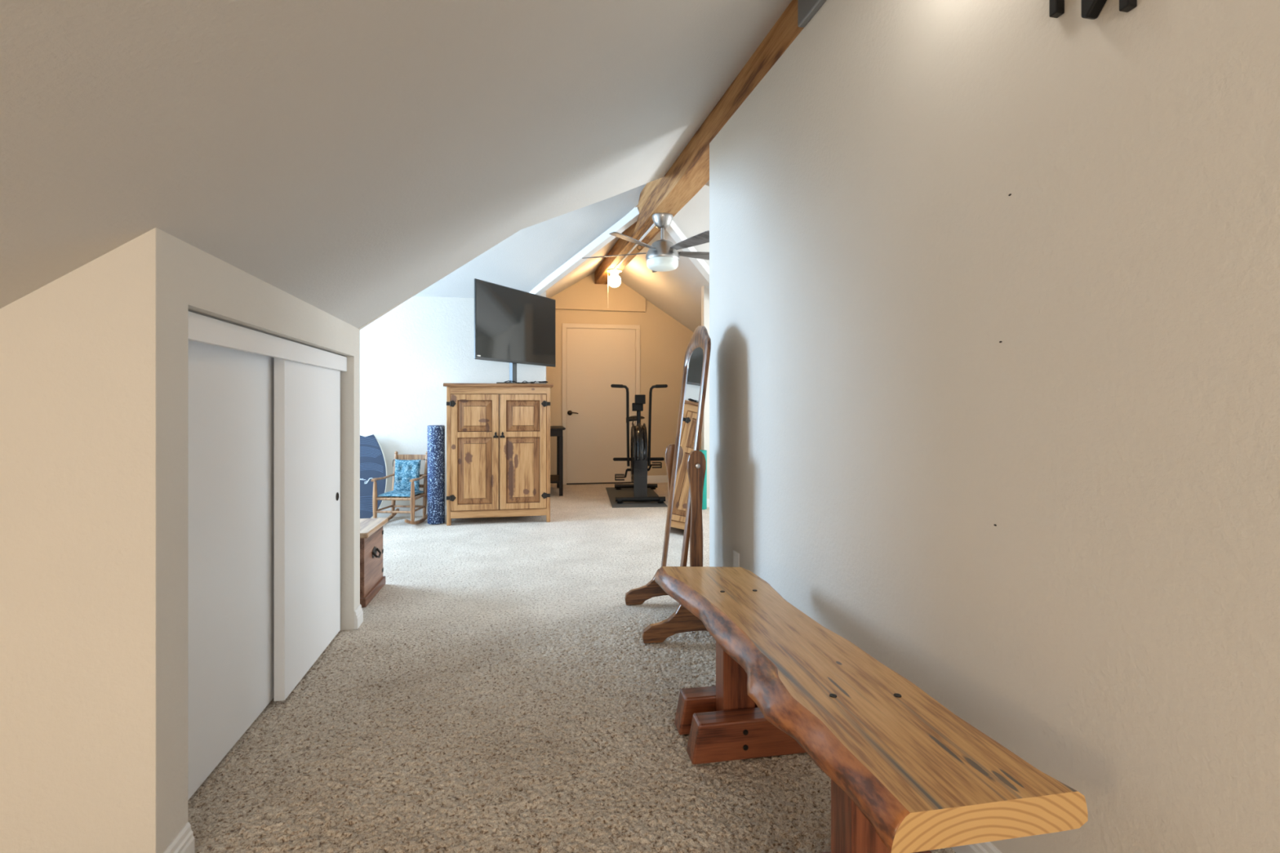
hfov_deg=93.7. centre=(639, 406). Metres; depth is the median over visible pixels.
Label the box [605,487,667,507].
exercise mat
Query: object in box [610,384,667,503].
exercise bike
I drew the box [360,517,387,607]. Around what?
wooden chest
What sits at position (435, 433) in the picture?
foam roller
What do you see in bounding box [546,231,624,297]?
ceiling
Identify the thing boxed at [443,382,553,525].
cabinet
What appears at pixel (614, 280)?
globe light
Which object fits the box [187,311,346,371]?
trim
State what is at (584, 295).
wall
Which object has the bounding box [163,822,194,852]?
baseboard
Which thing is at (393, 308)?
dormer
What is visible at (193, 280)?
wall
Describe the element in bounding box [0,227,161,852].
wall
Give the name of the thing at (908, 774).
bench
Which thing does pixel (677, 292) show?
ceiling
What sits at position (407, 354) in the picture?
wall
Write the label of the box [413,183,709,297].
ceiling
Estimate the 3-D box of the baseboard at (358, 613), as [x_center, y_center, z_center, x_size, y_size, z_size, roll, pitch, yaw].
[-1.349,1.008,2.878,0.015,0.085,0.106,0,0,-12]
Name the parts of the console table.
leg, leg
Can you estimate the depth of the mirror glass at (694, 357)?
3.00 m
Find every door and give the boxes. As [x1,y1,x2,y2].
[187,340,273,800]
[273,357,340,701]
[566,328,635,483]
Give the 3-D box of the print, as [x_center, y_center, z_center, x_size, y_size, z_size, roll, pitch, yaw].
[-2.563,0.464,5.578,0.341,0.358,0.055,0,0,-10]
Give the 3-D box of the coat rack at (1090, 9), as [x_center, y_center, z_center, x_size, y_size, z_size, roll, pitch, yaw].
[0.737,-0.948,1.178,0.093,0.545,0.388,0,0,-38]
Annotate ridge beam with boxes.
[594,0,804,284]
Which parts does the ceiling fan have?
blade, blade, lamp shade, blade, blade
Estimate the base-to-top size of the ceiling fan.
0.420 m
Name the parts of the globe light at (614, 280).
globe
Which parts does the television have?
stand post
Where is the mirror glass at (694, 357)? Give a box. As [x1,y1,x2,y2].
[664,346,703,566]
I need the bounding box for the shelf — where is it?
[550,475,559,483]
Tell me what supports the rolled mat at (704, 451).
on the floor at (591, 553)
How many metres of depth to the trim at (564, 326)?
8.03 m
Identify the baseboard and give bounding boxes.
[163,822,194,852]
[354,604,363,629]
[377,506,446,517]
[647,475,667,483]
[706,498,709,506]
[951,841,1001,852]
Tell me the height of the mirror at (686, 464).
1.449 m
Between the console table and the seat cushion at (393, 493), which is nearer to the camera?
the seat cushion at (393, 493)
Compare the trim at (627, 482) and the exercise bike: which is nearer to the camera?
the exercise bike
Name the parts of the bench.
post, post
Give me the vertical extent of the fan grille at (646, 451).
0.647 m
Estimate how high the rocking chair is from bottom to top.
0.630 m
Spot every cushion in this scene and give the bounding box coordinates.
[377,490,424,497]
[393,459,421,490]
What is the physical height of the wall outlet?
0.116 m
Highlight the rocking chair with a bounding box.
[370,451,426,524]
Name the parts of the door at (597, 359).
handle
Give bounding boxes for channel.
[613,223,654,269]
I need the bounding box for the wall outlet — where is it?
[733,550,739,567]
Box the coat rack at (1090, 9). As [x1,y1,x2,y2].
[1048,0,1137,19]
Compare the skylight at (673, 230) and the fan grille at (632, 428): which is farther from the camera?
the fan grille at (632, 428)
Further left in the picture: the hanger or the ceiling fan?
the ceiling fan
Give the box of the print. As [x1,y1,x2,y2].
[360,436,382,472]
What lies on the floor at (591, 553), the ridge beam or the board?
the board
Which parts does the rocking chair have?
post, arm, seat rail, post, post, arm, seat rail, post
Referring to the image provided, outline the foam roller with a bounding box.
[426,425,444,524]
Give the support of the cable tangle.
on the cabinet
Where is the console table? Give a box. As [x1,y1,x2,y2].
[550,426,565,496]
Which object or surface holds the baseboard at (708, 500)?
attached to the wall at (704, 290)
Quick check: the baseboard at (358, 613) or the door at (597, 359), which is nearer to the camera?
the baseboard at (358, 613)
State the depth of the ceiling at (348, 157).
1.34 m
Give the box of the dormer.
[358,302,403,329]
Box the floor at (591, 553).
[187,482,955,852]
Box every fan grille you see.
[630,426,633,483]
[645,426,648,462]
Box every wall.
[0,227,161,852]
[155,227,359,852]
[360,290,546,507]
[546,299,701,484]
[550,272,645,311]
[701,284,709,498]
[709,0,1279,852]
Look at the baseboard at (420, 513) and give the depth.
5.73 m
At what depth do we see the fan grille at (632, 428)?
6.70 m
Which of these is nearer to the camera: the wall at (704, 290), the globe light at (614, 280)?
the wall at (704, 290)
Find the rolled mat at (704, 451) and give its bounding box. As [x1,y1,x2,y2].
[699,449,706,509]
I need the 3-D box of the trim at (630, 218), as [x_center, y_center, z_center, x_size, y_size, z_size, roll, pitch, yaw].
[-0.548,-1.380,5.549,1.369,0.671,0.075,0,0,34]
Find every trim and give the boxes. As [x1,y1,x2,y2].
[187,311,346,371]
[528,206,639,295]
[561,323,639,484]
[566,481,633,484]
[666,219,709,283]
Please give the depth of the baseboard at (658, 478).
8.25 m
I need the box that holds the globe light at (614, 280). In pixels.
[607,268,622,287]
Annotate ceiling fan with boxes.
[582,212,709,272]
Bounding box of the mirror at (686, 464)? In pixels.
[624,325,711,643]
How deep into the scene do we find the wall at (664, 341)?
8.26 m
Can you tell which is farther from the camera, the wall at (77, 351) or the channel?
the channel
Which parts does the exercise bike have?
moving handle, console stem, moving handle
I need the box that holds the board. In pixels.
[360,434,387,518]
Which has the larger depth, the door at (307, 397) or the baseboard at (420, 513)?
the baseboard at (420, 513)
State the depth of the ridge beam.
3.63 m
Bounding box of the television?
[474,278,555,383]
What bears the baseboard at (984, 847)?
attached to the wall at (1115, 629)
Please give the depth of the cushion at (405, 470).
5.49 m
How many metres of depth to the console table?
7.03 m
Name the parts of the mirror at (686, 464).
post, frame, post, knob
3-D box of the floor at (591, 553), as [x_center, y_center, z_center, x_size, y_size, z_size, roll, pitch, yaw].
[-0.279,1.090,2.743,7.900,0.080,11.000,0,0,-10]
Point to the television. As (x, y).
(512, 326)
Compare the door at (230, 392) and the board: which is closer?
the door at (230, 392)
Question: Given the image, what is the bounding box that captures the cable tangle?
[504,380,542,383]
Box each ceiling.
[0,0,791,328]
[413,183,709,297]
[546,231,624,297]
[618,229,709,332]
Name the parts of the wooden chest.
lid, handle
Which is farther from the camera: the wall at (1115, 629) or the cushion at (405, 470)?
the cushion at (405, 470)
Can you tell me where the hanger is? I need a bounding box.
[797,0,826,27]
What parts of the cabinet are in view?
door, panel, panel, rail, rail, door, panel, panel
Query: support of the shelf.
attached to the console table
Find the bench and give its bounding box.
[654,566,1088,852]
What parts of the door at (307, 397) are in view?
finger pull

